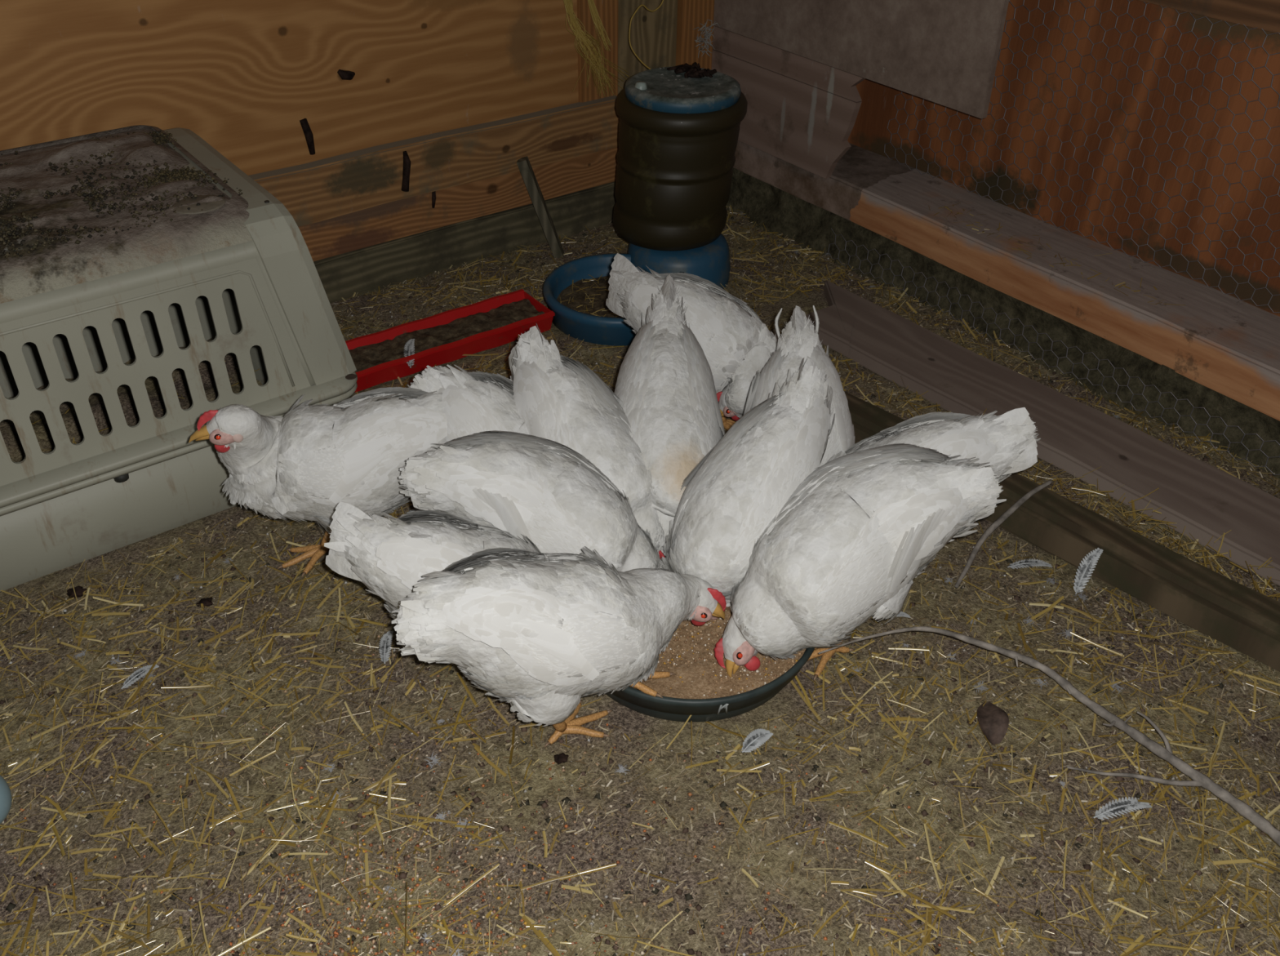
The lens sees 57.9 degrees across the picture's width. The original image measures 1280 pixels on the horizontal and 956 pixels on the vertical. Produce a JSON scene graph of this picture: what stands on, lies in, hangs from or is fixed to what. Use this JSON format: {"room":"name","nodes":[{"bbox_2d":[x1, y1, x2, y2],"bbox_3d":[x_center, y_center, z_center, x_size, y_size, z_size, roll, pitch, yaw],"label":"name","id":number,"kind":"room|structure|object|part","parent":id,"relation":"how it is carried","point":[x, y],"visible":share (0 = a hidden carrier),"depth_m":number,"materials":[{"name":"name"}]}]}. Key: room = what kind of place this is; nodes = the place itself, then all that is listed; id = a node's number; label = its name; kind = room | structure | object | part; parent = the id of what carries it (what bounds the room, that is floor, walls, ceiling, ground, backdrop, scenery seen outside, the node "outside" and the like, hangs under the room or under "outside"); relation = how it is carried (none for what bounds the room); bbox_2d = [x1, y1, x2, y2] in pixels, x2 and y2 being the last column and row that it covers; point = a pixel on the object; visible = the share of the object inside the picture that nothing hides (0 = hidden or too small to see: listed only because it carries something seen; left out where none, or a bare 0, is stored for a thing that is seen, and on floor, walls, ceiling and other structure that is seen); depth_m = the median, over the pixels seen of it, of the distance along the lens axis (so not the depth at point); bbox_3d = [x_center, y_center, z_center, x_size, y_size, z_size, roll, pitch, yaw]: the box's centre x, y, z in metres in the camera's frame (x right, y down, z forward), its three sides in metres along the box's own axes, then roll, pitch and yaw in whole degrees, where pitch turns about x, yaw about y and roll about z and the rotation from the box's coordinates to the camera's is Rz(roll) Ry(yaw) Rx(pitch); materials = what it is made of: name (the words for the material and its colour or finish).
{"room":"chicken coop","nodes":[
{"label":"chicken coop","id":0,"kind":"room"},
{"bbox_2d":[0,0,578,175],"bbox_3d":[-1.026,-0.931,2.022,2.200,1.390,0.015,-23,42,-30],"label":"wall","id":1,"kind":"structure","parent":0,"point":[242,76],"depth_m":2.37,"materials":[{"name":"brown wood"}]},
{"bbox_2d":[299,118,315,155],"bbox_3d":[-0.706,-0.724,2.456,0.023,0.077,0.018,-23,42,-30],"label":"strip","id":2,"kind":"object","parent":1,"relation":"attached to","point":[308,133],"visible":1,"depth_m":2.45,"materials":[{"name":"black"}]},
{"bbox_2d":[337,69,355,79],"bbox_3d":[-0.620,-0.852,2.444,0.038,0.026,0.020,-23,42,-30],"label":"strip","id":3,"kind":"object","parent":1,"relation":"attached to","point":[344,75],"visible":1,"depth_m":2.44,"materials":[{"name":"black"}]},
{"bbox_2d":[401,151,410,191],"bbox_3d":[-0.525,-0.687,2.593,0.029,0.090,0.017,-23,42,-30],"label":"strip","id":4,"kind":"object","parent":1,"relation":"attached to","point":[406,162],"visible":1,"depth_m":2.59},
{"bbox_2d":[248,95,619,226],"bbox_3d":[-0.976,-0.506,2.341,2.305,0.127,0.043,-23,42,-30],"label":"trim","id":5,"kind":"structure","parent":1,"relation":"attached to","point":[330,188],"depth_m":2.64,"materials":[{"name":"brown wood"}]},
{"bbox_2d":[431,191,435,208],"bbox_3d":[-0.481,-0.651,2.701,0.013,0.043,0.010,-23,42,-30],"label":"strip","id":6,"kind":"object","parent":1,"relation":"attached to","point":[433,193],"visible":0.92,"depth_m":2.70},
{"bbox_2d":[297,146,618,261],"bbox_3d":[-0.983,-0.422,2.416,2.312,0.104,0.016,-23,42,-30],"label":"trim","id":7,"kind":"structure","parent":1,"relation":"attached to","point":[393,220],"depth_m":2.74,"materials":[{"name":"brown wood"}]},
{"bbox_2d":[313,181,616,303],"bbox_3d":[-0.864,-0.386,2.592,2.650,0.152,0.052,-23,42,-30],"label":"trim","id":8,"kind":"structure","parent":1,"relation":"attached to","point":[362,271],"depth_m":2.82,"materials":[{"name":"wood"}]},
{"bbox_2d":[563,0,630,97],"bbox_3d":[-0.101,-1.042,2.728,0.188,0.289,0.030,-21,41,-27],"label":"twine","id":9,"kind":"object","parent":1,"relation":"hanging from","point":[582,36],"visible":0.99,"depth_m":2.72,"materials":[{"name":"fabric"}]},
{"bbox_2d":[577,0,617,102],"bbox_3d":[-0.099,-1.325,2.589,0.112,1.388,0.027,-23,42,-30],"label":"trim","id":10,"kind":"structure","parent":1,"relation":"attached to","point":[607,10],"depth_m":2.79,"materials":[{"name":"brown wood"}]},
{"bbox_2d":[617,0,677,151],"bbox_3d":[0.014,-1.379,2.678,0.193,1.400,0.028,-23,42,-30],"label":"trim","id":11,"kind":"structure","parent":1,"relation":"attached to","point":[653,35],"depth_m":2.87,"materials":[{"name":"brown wood"}]},
{"bbox_2d":[675,0,714,70],"bbox_3d":[0.143,-1.430,2.743,0.113,1.390,0.050,-23,42,-30],"label":"trim","id":12,"kind":"structure","parent":1,"relation":"attached to","point":[691,13],"depth_m":2.92,"materials":[{"name":"brown wood"}]},
{"bbox_2d":[693,19,719,57],"bbox_3d":[0.165,-1.112,2.931,0.088,0.095,0.016,-23,42,-30],"label":"tuft","id":13,"kind":"object","parent":1,"relation":"attached to","point":[707,34],"visible":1,"depth_m":2.93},
{"bbox_2d":[711,49,862,178],"bbox_3d":[0.347,-0.904,2.885,0.018,0.203,0.515,-23,42,-30],"label":"trim","id":14,"kind":"structure","parent":1,"relation":"attached to","point":[806,126],"depth_m":2.84,"materials":[{"name":"grey wood"}]},
{"bbox_2d":[712,26,865,102],"bbox_3d":[0.353,-1.008,2.804,0.018,0.057,0.525,-23,42,-30],"label":"trim","id":15,"kind":"structure","parent":1,"relation":"attached to","point":[833,80],"depth_m":2.79,"materials":[{"name":"grey wood"}]},
{"bbox_2d":[713,0,1008,119],"bbox_3d":[0.456,-1.377,2.379,0.017,1.040,0.885,-23,42,-30],"label":"panel","id":16,"kind":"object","parent":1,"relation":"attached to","point":[945,53],"depth_m":2.50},
{"bbox_2d":[0,209,1279,955],"bbox_3d":[-0.181,0.354,1.647,3.699,0.019,2.997,-23,42,-30],"label":"floor","id":17,"kind":"structure","parent":0,"point":[788,699],"depth_m":1.58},
{"bbox_2d":[0,774,12,823],"bbox_3d":[-0.848,0.411,1.475,0.080,0.090,0.080,-6,37,-10],"label":"ball","id":18,"kind":"object","parent":17,"relation":"on","point":[6,798],"visible":1,"depth_m":1.48,"materials":[{"name":"plastic"}]},
{"bbox_2d":[66,585,86,598],"bbox_3d":[-0.901,0.182,1.851,0.030,0.015,0.022,-10,37,-14],"label":"dropping","id":19,"kind":"object","parent":17,"relation":"on","point":[79,591],"visible":1,"depth_m":1.85,"materials":[{"name":"brown soil"}]},
{"bbox_2d":[120,664,159,688],"bbox_3d":[-0.736,0.290,1.698,0.020,0.005,0.061,23,41,28],"label":"feather","id":20,"kind":"object","parent":17,"relation":"on","point":[140,673],"visible":1,"depth_m":1.70,"materials":[{"name":"white"}]},
{"bbox_2d":[0,124,357,591],"bbox_3d":[-1.115,-0.187,1.916,1.125,0.526,0.618,-23,42,-30],"label":"pet carrier","id":21,"kind":"object","parent":17,"relation":"on","point":[240,270],"visible":0.92,"depth_m":1.86,"materials":[{"name":"plastic"}]},
{"bbox_3d":[-1.155,-0.400,1.785,0.936,0.029,0.466,-23,42,-30],"label":"panel","id":22,"kind":"part","parent":21,"relation":"part of","materials":[{"name":"grey plastic"}]},
{"bbox_2d":[0,133,242,260],"bbox_3d":[-1.126,-0.399,1.788,0.917,0.017,0.457,-23,42,-30],"label":"debris","id":23,"kind":"object","parent":21,"relation":"on","point":[10,227],"visible":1,"depth_m":1.85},
{"bbox_2d":[76,129,177,162],"bbox_3d":[-0.935,-0.589,2.058,0.212,0.014,0.128,-18,40,-24],"label":"debris","id":24,"kind":"object","parent":21,"relation":"on","point":[161,140],"visible":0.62,"depth_m":2.08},
{"bbox_2d":[0,335,262,462],"bbox_3d":[-1.120,-0.019,2.036,0.960,0.044,0.500,-23,42,-30],"label":"bedding","id":25,"kind":"object","parent":21,"relation":"in","point":[7,428],"visible":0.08,"depth_m":2.20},
{"bbox_2d":[22,343,259,453],"bbox_3d":[-1.120,-0.036,2.052,0.966,0.040,0.494,-23,42,-30],"label":"litter","id":26,"kind":"object","parent":21,"relation":"in","point":[73,441],"visible":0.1,"depth_m":2.18,"materials":[{"name":"brown plant"}]},
{"bbox_3d":[-0.964,-0.101,1.718,0.960,0.247,0.030,-23,42,-30],"label":"slotted panel","id":27,"kind":"part","parent":21,"relation":"part of","materials":[{"name":"plastic"}]},
{"bbox_2d":[133,162,216,195],"bbox_3d":[-0.787,-0.501,1.941,0.146,0.014,0.124,-23,42,-30],"label":"debris","id":28,"kind":"object","parent":21,"relation":"on","point":[182,175],"visible":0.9,"depth_m":1.95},
{"bbox_2d":[195,596,213,607],"bbox_3d":[-0.691,0.198,1.837,0.027,0.013,0.022,-23,42,-30],"label":"dropping","id":29,"kind":"object","parent":17,"relation":"on","point":[208,600],"visible":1,"depth_m":1.83,"materials":[{"name":"brown soil"}]},
{"bbox_2d":[188,386,447,577],"bbox_3d":[-0.454,-0.002,1.831,0.416,0.345,0.204,0,36,-2],"label":"hen","id":30,"kind":"object","parent":17,"relation":"on","point":[301,464],"visible":0.8,"depth_m":1.74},
{"bbox_3d":[-0.536,0.080,1.907,0.130,0.119,0.074,-23,42,-30],"label":"leg","id":31,"kind":"part","parent":30,"relation":"part of","materials":[{"name":"orange"}]},
{"bbox_2d":[406,507,422,513],"bbox_3d":[-0.373,0.056,2.028,0.070,0.006,0.018,-4,36,-7],"label":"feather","id":32,"kind":"object","parent":17,"relation":"on","point":[416,508],"visible":0.09,"depth_m":2.02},
{"bbox_2d":[345,288,555,392],"bbox_3d":[-0.447,-0.283,2.467,0.548,0.058,0.148,-23,42,-30],"label":"trough","id":33,"kind":"object","parent":17,"relation":"on","point":[367,378],"visible":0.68,"depth_m":2.47,"materials":[{"name":"red plastic"}]},
{"bbox_2d":[403,338,414,368],"bbox_3d":[-0.476,-0.257,2.388,0.023,0.023,0.083,-4,36,-7],"label":"feather","id":34,"kind":"object","parent":33,"relation":"on","point":[410,345],"visible":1,"depth_m":2.39,"materials":[{"name":"white"}]},
{"bbox_2d":[348,298,544,372],"bbox_3d":[-0.449,-0.292,2.463,0.538,0.016,0.104,-22,42,-29],"label":"chicken feed","id":35,"kind":"object","parent":33,"relation":"in","point":[366,357],"visible":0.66,"depth_m":2.49,"materials":[{"name":"brown food"}]},
{"bbox_2d":[407,364,528,442],"bbox_3d":[-0.190,-0.009,1.862,0.396,0.328,0.209,8,36,9],"label":"hen","id":36,"kind":"object","parent":17,"relation":"on","point":[478,402],"visible":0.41,"depth_m":1.79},
{"bbox_2d":[324,501,675,697],"bbox_3d":[-0.188,0.176,1.634,0.495,0.294,0.203,5,36,6],"label":"hen","id":37,"kind":"object","parent":17,"relation":"on","point":[391,557],"visible":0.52,"depth_m":1.55,"materials":[{"name":"white"}]},
{"bbox_3d":[-0.037,0.226,1.590,0.160,0.120,0.070,6,36,7],"label":"leg","id":38,"kind":"part","parent":37,"relation":"part of","materials":[{"name":"orange"}]},
{"bbox_2d":[13,635,1013,955],"bbox_3d":[-0.195,0.486,1.461,1.004,0.019,0.960,-23,42,-30],"label":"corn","id":39,"kind":"object","parent":17,"relation":"on","point":[453,894],"visible":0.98,"depth_m":1.43,"materials":[{"name":"yellow food"}]},
{"bbox_2d":[398,430,664,571],"bbox_3d":[-0.132,0.077,1.755,0.427,0.315,0.207,10,37,12],"label":"hen","id":40,"kind":"object","parent":17,"relation":"on","point":[544,491],"visible":0.75,"depth_m":1.66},
{"bbox_2d":[516,156,564,257],"bbox_3d":[-0.242,-0.659,2.836,0.108,0.258,0.028,-1,36,-2],"label":"wooden stake","id":41,"kind":"object","parent":17,"relation":"on","point":[525,167],"visible":1,"depth_m":2.82,"materials":[{"name":"grey wood"}]},
{"bbox_2d":[391,546,726,746],"bbox_3d":[-0.093,0.222,1.563,0.455,0.306,0.218,-4,36,-7],"label":"hen","id":42,"kind":"object","parent":17,"relation":"on","point":[538,633],"visible":1,"depth_m":1.46,"materials":[{"name":"white"}]},
{"bbox_3d":[-0.090,0.314,1.595,0.070,0.119,0.118,25,42,29],"label":"leg","id":43,"kind":"part","parent":42,"relation":"part of","materials":[{"name":"orange"}]},
{"bbox_2d":[554,752,568,764],"bbox_3d":[-0.108,0.386,1.593,0.021,0.010,0.015,-8,37,-12],"label":"dropping","id":44,"kind":"object","parent":17,"relation":"on","point":[562,757],"visible":1,"depth_m":1.59,"materials":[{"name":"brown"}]},
{"bbox_2d":[508,324,666,558],"bbox_3d":[-0.089,-0.020,1.853,0.200,0.359,0.404,-23,42,-30],"label":"hen","id":45,"kind":"object","parent":17,"relation":"on","point":[559,398],"visible":0.6,"depth_m":1.78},
{"bbox_2d":[0,211,1266,955],"bbox_3d":[-0.073,0.220,1.828,2.530,0.016,2.420,-23,42,-30],"label":"down fluff","id":46,"kind":"object","parent":17,"relation":"on","point":[620,770],"visible":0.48,"depth_m":1.72,"materials":[{"name":"white"}]},
{"bbox_2d":[0,204,1279,955],"bbox_3d":[-0.063,0.200,1.834,2.650,0.057,2.549,-23,42,-30],"label":"litter","id":47,"kind":"object","parent":17,"relation":"on","point":[940,908],"visible":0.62,"depth_m":1.59,"materials":[{"name":"yellow plant"}]},
{"bbox_2d":[378,631,393,663],"bbox_3d":[-0.385,0.255,1.752,0.020,0.006,0.070,-2,36,-4],"label":"feather","id":48,"kind":"object","parent":47,"relation":"on","point":[385,641],"visible":1,"depth_m":1.75,"materials":[{"name":"white"}]},
{"bbox_2d":[0,213,1279,955],"bbox_3d":[-0.081,0.223,1.831,2.544,0.026,2.441,-23,42,-30],"label":"crumbs","id":49,"kind":"object","parent":17,"relation":"on","point":[544,804],"visible":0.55,"depth_m":1.57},
{"bbox_2d":[542,66,747,346],"bbox_3d":[0.017,-0.625,2.598,0.342,0.472,0.574,21,41,26],"label":"water dispenser","id":50,"kind":"object","parent":17,"relation":"on","point":[678,135],"visible":0.79,"depth_m":2.58,"materials":[{"name":"brown plastic"}]},
{"bbox_2d":[556,275,622,317],"bbox_3d":[-0.049,-0.399,2.642,0.287,0.008,0.287,-23,42,-30],"label":"dirt","id":51,"kind":"object","parent":50,"relation":"in","point":[599,301],"visible":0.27,"depth_m":2.67,"materials":[{"name":"brown soil"}]},
{"bbox_2d":[560,274,622,317],"bbox_3d":[-0.038,-0.408,2.637,0.292,0.017,0.265,2,36,1],"label":"litter","id":52,"kind":"object","parent":51,"relation":"on","point":[572,286],"visible":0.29,"depth_m":2.66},
{"bbox_3d":[0.002,-0.858,2.529,0.028,0.014,0.028,-23,42,-30],"label":"lid knob","id":53,"kind":"part","parent":50,"relation":"part of","materials":[{"name":"white plastic"}]},
{"bbox_2d":[628,0,663,69],"bbox_3d":[0.043,-1.023,2.641,0.114,0.174,0.093,-23,42,-30],"label":"loop","id":54,"kind":"object","parent":50,"relation":"on","point":[660,5],"visible":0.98,"depth_m":2.65,"materials":[{"name":"yellow"}]},
{"bbox_3d":[0.095,-0.864,2.573,0.259,0.034,0.259,-23,42,-30],"label":"lid","id":55,"kind":"part","parent":50,"relation":"part of","materials":[{"name":"blue plastic"}]},
{"bbox_2d":[666,62,716,78],"bbox_3d":[0.119,-0.925,2.624,0.072,0.033,0.103,-23,42,-30],"label":"debris","id":56,"kind":"object","parent":50,"relation":"on","point":[695,71],"visible":1,"depth_m":2.61,"materials":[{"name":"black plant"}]},
{"bbox_2d":[613,274,724,546],"bbox_3d":[0.042,-0.079,1.932,0.196,0.366,0.462,1,36,0],"label":"hen","id":57,"kind":"object","parent":17,"relation":"on","point":[665,389],"visible":0.62,"depth_m":1.83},
{"bbox_2d":[605,253,777,431],"bbox_3d":[0.101,-0.229,2.181,0.380,0.320,0.211,27,43,31],"label":"hen","id":58,"kind":"object","parent":17,"relation":"on","point":[735,344],"visible":0.71,"depth_m":2.06,"materials":[{"name":"white"}]},
{"bbox_3d":[0.181,-0.146,2.239,0.082,0.119,0.107,-23,42,-30],"label":"leg","id":59,"kind":"part","parent":58,"relation":"part of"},
{"bbox_2d":[604,647,815,721],"bbox_3d":[0.074,0.221,1.767,0.397,0.075,0.397,-23,42,-30],"label":"pan","id":60,"kind":"object","parent":17,"relation":"on","point":[667,708],"visible":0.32,"depth_m":1.62,"materials":[{"name":"rubber"}]},
{"bbox_2d":[629,604,806,698],"bbox_3d":[0.074,0.206,1.756,0.372,0.017,0.372,-23,42,-30],"label":"feed","id":61,"kind":"object","parent":60,"relation":"in","point":[686,689],"visible":0.25,"depth_m":1.66,"materials":[{"name":"brown food"}]},
{"bbox_2d":[650,605,804,698],"bbox_3d":[0.076,0.203,1.756,0.370,0.009,0.371,-23,42,-30],"label":"grain","id":62,"kind":"object","parent":61,"relation":"on","point":[720,618],"visible":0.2,"depth_m":1.68,"materials":[{"name":"beige food"}]},
{"bbox_2d":[660,357,835,620],"bbox_3d":[0.177,0.040,1.768,0.190,0.368,0.383,24,42,28],"label":"hen","id":63,"kind":"object","parent":17,"relation":"on","point":[729,499],"visible":0.77,"depth_m":1.68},
{"bbox_2d":[741,728,773,752],"bbox_3d":[0.161,0.366,1.616,0.057,0.005,0.027,-28,45,-34],"label":"feather","id":64,"kind":"object","parent":17,"relation":"on","point":[757,738],"visible":1,"depth_m":1.61,"materials":[{"name":"white"}]},
{"bbox_2d":[743,305,854,466],"bbox_3d":[0.261,-0.057,1.912,0.190,0.360,0.338,13,38,17],"label":"hen","id":65,"kind":"object","parent":17,"relation":"on","point":[799,340],"visible":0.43,"depth_m":1.86,"materials":[{"name":"white"}]},
{"bbox_2d":[714,443,1006,679],"bbox_3d":[0.293,0.127,1.682,0.421,0.333,0.242,-23,42,-30],"label":"hen","id":66,"kind":"object","parent":17,"relation":"on","point":[848,546],"visible":0.96,"depth_m":1.59,"materials":[{"name":"white"}]},
{"bbox_3d":[0.277,0.213,1.710,0.126,0.119,0.072,-23,42,-30],"label":"leg","id":67,"kind":"part","parent":66,"relation":"part of","materials":[{"name":"orange"}]},
{"bbox_2d":[891,611,910,617],"bbox_3d":[0.398,0.216,1.827,0.055,0.005,0.016,-1,36,-3],"label":"feather","id":68,"kind":"object","parent":17,"relation":"on","point":[901,613],"visible":0.34,"depth_m":1.82,"materials":[{"name":"white"}]},
{"bbox_2d":[825,407,1040,568],"bbox_3d":[0.394,0.039,1.800,0.409,0.339,0.187,1,36,0],"label":"hen","id":69,"kind":"object","parent":17,"relation":"on","point":[1007,441],"visible":0.4,"depth_m":1.72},
{"bbox_2d":[977,701,1008,745],"bbox_3d":[0.502,0.344,1.650,0.044,0.019,0.080,4,36,4],"label":"dead leaf","id":70,"kind":"object","parent":17,"relation":"on","point":[993,721],"visible":1,"depth_m":1.64,"materials":[{"name":"brown plant"}]},
{"bbox_2d":[725,167,1279,478],"bbox_3d":[1.076,-0.136,2.272,0.084,0.152,2.952,-23,42,-30],"label":"wire mesh","id":71,"kind":"structure","parent":17,"relation":"on","point":[780,211],"depth_m":2.53,"materials":[{"name":"grey metal"}]},
{"bbox_2d":[827,228,1279,475],"bbox_3d":[1.063,-0.120,2.252,0.016,0.078,1.966,-23,42,-30],"label":"wire","id":72,"kind":"object","parent":71,"relation":"attached to","point":[831,228],"visible":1,"depth_m":2.44,"materials":[{"name":"grey metal"}]},
{"bbox_2d":[954,480,1052,588],"bbox_3d":[0.602,0.086,1.949,0.258,0.094,0.035,-28,45,-34],"label":"twig","id":73,"kind":"object","parent":17,"relation":"on","point":[1010,511],"visible":1,"depth_m":1.96,"materials":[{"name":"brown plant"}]},
{"bbox_2d":[1007,558,1052,568],"bbox_3d":[0.651,0.144,1.935,0.075,0.006,0.022,-2,36,-5],"label":"feather","id":74,"kind":"object","parent":17,"relation":"on","point":[1022,563],"visible":1,"depth_m":1.93,"materials":[{"name":"white"}]},
{"bbox_2d":[805,280,1279,585],"bbox_3d":[0.945,-0.006,2.145,0.216,0.051,1.825,-25,43,-32],"label":"plank","id":75,"kind":"object","parent":17,"relation":"on","point":[1077,437],"visible":0.87,"depth_m":2.21,"materials":[{"name":"brown wood"}]},
{"bbox_2d":[817,626,1279,846],"bbox_3d":[0.621,0.351,1.585,0.748,0.088,0.188,21,40,25],"label":"branch","id":76,"kind":"object","parent":17,"relation":"on","point":[1199,779],"visible":0.98,"depth_m":1.60,"materials":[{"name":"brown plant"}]},
{"bbox_2d":[844,391,1279,671],"bbox_3d":[0.844,0.162,1.877,0.090,0.087,1.451,-29,45,-35],"label":"beam","id":77,"kind":"structure","parent":17,"relation":"on","point":[1246,620],"depth_m":1.87,"materials":[{"name":"brown wood"}]},
{"bbox_2d":[883,377,1279,600],"bbox_3d":[0.951,0.141,1.881,0.224,0.059,1.402,-27,44,-33],"label":"litter","id":78,"kind":"object","parent":77,"relation":"on","point":[890,398],"visible":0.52,"depth_m":1.98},
{"bbox_2d":[1073,547,1102,594],"bbox_3d":[0.723,0.150,1.876,0.025,0.059,0.064,25,42,29],"label":"feather","id":79,"kind":"object","parent":17,"relation":"on","point":[1085,570],"visible":1,"depth_m":1.87,"materials":[{"name":"white"}]},
{"bbox_2d":[1093,796,1151,819],"bbox_3d":[0.636,0.436,1.530,0.085,0.007,0.025,-9,37,-14],"label":"feather","id":80,"kind":"object","parent":17,"relation":"on","point":[1122,805],"visible":1,"depth_m":1.53,"materials":[{"name":"white"}]},
{"bbox_2d":[847,0,1279,316],"bbox_3d":[1.260,-0.860,1.915,0.016,1.310,2.960,-23,42,-30],"label":"wall","id":81,"kind":"structure","parent":0,"point":[870,132],"depth_m":2.40,"materials":[{"name":"brown wood"}]},
{"bbox_2d":[733,140,1279,421],"bbox_3d":[1.164,-0.256,2.264,0.221,0.097,2.950,-23,42,-30],"label":"wooden beam","id":82,"kind":"structure","parent":81,"relation":"attached to","point":[1228,345],"depth_m":2.47,"materials":[{"name":"brown wood"}]},
{"bbox_2d":[928,202,1183,305],"bbox_3d":[0.892,-0.495,2.494,0.163,0.013,0.639,-23,42,-30],"label":"litter","id":83,"kind":"object","parent":82,"relation":"on","point":[1155,288],"visible":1,"depth_m":2.46,"materials":[{"name":"brown plant"}]},
{"bbox_2d":[884,0,1279,312],"bbox_3d":[1.221,-0.641,2.042,0.018,0.773,2.006,-23,42,-30],"label":"wire","id":84,"kind":"object","parent":81,"relation":"attached to","point":[1009,0],"visible":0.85,"depth_m":2.36,"materials":[{"name":"grey metal"}]},
{"bbox_2d":[1137,0,1279,34],"bbox_3d":[1.511,-0.840,1.456,0.040,0.798,2.050,-23,42,-30],"label":"trim","id":85,"kind":"structure","parent":81,"relation":"attached to","point":[1264,15],"depth_m":2.10,"materials":[{"name":"brown wood"}]}
]}

